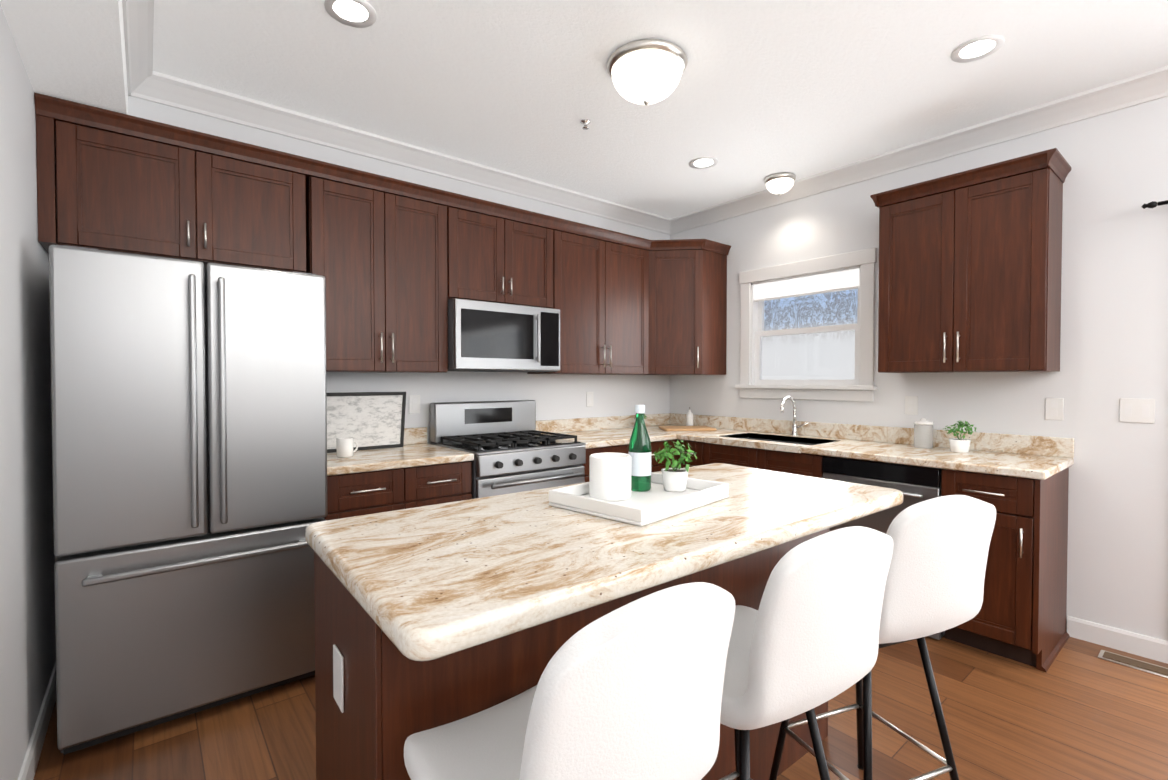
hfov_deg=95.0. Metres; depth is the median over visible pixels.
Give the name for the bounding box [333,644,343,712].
outlet
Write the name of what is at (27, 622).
wall
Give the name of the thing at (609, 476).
candle
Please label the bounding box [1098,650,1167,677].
floor vent
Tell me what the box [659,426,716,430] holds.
cutting board
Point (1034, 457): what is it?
countertop
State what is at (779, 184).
ceiling light
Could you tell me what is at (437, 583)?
island countertop
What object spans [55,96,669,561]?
wall
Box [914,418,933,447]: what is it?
canister
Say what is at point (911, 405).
electrical outlet
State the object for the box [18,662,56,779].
baseboard
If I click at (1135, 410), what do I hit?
switch plate
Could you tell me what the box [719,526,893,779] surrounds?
stool
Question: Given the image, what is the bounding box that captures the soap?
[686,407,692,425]
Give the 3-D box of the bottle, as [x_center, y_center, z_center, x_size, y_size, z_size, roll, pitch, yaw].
[0.182,0.187,1.744,0.075,0.276,0.075,-1,1,-39]
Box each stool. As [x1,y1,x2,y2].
[404,582,734,779]
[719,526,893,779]
[769,495,995,779]
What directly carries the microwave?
attached to the upper cabinet at (504, 246)
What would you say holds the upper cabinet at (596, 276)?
attached to the wall at (557, 396)
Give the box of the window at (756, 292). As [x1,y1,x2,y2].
[735,248,876,401]
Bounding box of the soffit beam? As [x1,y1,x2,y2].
[0,0,127,114]
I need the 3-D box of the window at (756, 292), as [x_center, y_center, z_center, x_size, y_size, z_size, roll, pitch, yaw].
[1.580,-0.427,3.861,0.155,0.990,1.041,-1,1,-39]
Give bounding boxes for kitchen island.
[314,531,829,779]
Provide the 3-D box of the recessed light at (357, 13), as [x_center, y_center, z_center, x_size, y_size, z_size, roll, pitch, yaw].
[-0.889,-1.445,2.041,0.184,0.006,0.184,-1,1,-39]
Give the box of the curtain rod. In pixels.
[1141,200,1167,208]
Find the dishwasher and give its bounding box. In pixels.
[823,456,944,639]
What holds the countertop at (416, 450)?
on the base cabinet at (361, 493)
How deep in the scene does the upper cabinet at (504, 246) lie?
3.33 m
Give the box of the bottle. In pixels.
[628,405,650,491]
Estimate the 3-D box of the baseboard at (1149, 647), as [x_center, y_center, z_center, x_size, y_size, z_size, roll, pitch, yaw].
[2.591,1.211,2.608,0.014,0.100,0.355,-1,1,-39]
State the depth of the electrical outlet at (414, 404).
3.32 m
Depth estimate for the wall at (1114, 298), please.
2.69 m
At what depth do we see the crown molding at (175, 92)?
3.11 m
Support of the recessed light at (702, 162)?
in the ceiling
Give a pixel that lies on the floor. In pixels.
(1079, 709)
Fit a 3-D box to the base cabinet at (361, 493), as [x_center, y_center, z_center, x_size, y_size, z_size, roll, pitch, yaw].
[-1.078,0.819,2.898,0.743,0.875,0.652,-1,1,-39]
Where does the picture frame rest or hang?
on the countertop at (416, 450)
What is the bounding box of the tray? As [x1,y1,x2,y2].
[549,472,728,525]
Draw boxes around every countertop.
[305,463,902,674]
[327,427,473,475]
[536,415,675,448]
[645,413,1073,479]
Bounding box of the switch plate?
[1119,398,1154,422]
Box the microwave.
[448,298,559,371]
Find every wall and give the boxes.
[0,4,55,779]
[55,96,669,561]
[670,96,1167,640]
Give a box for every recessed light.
[324,0,376,27]
[689,157,717,168]
[951,35,1004,62]
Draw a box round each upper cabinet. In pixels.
[34,92,309,272]
[310,158,461,372]
[462,195,545,307]
[527,215,645,374]
[646,239,729,374]
[870,148,1070,372]
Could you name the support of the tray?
on the island countertop at (437, 583)
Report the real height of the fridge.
1.770 m
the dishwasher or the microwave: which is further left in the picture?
the microwave
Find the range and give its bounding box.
[430,400,585,498]
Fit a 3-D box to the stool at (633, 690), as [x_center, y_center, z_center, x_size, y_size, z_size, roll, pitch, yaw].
[-0.031,0.782,0.889,0.415,1.025,0.479,-1,1,-39]
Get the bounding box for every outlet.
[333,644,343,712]
[409,395,419,413]
[586,392,592,406]
[905,396,917,414]
[1045,398,1063,419]
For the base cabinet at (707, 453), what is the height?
0.876 m
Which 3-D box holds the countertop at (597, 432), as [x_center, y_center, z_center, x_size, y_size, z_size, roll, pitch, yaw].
[0.138,0.293,3.887,0.870,0.139,0.648,-1,1,-39]
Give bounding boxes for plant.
[653,440,696,491]
[943,421,975,452]
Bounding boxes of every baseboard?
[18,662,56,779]
[1067,616,1167,663]
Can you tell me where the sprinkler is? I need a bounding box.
[580,119,590,129]
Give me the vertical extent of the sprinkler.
0.037 m
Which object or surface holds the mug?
on the countertop at (416, 450)
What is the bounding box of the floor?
[33,635,1167,779]
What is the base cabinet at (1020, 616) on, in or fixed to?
on the floor
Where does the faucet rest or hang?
on the countertop at (1034, 457)
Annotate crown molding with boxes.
[122,0,157,102]
[158,73,669,234]
[670,66,1167,234]
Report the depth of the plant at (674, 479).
1.71 m
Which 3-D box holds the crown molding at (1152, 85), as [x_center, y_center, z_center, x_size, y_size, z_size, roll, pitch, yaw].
[2.638,-1.403,2.447,0.089,0.105,6.000,-1,1,-39]
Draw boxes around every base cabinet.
[323,461,471,519]
[582,439,677,481]
[678,440,761,467]
[758,467,822,477]
[941,467,1069,671]
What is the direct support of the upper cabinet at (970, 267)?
attached to the wall at (1114, 298)
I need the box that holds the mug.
[336,437,357,457]
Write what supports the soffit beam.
attached to the ceiling
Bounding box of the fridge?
[49,245,327,754]
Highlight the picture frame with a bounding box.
[326,392,405,452]
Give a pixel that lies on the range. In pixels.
(509, 446)
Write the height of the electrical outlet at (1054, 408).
0.115 m
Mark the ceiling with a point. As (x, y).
(761, 92)
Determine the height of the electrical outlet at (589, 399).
0.115 m
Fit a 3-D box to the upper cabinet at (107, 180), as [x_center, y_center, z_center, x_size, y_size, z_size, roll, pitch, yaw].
[-1.828,-0.851,2.462,0.934,0.550,0.329,-1,1,-39]
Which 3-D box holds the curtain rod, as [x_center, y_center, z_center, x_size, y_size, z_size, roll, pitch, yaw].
[3.313,-0.831,1.621,0.100,0.043,2.254,-1,1,-39]
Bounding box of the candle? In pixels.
[589,452,630,500]
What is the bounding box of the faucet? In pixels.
[780,396,808,435]
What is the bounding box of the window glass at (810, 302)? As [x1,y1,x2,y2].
[762,289,857,379]
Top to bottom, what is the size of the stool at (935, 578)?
1.025 m
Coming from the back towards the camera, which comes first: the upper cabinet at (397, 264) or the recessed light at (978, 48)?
the upper cabinet at (397, 264)
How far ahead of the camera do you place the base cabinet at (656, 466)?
3.79 m
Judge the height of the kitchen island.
0.892 m
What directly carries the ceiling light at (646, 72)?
attached to the ceiling
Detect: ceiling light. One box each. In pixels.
[606,39,687,105]
[764,172,795,196]
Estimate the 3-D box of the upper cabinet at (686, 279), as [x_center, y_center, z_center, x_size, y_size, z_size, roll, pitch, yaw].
[0.707,-0.642,4.356,0.670,1.036,0.618,-1,1,-39]
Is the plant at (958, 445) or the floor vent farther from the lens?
the plant at (958, 445)
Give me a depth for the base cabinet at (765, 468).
3.25 m
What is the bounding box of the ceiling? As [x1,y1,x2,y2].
[153,0,1167,218]

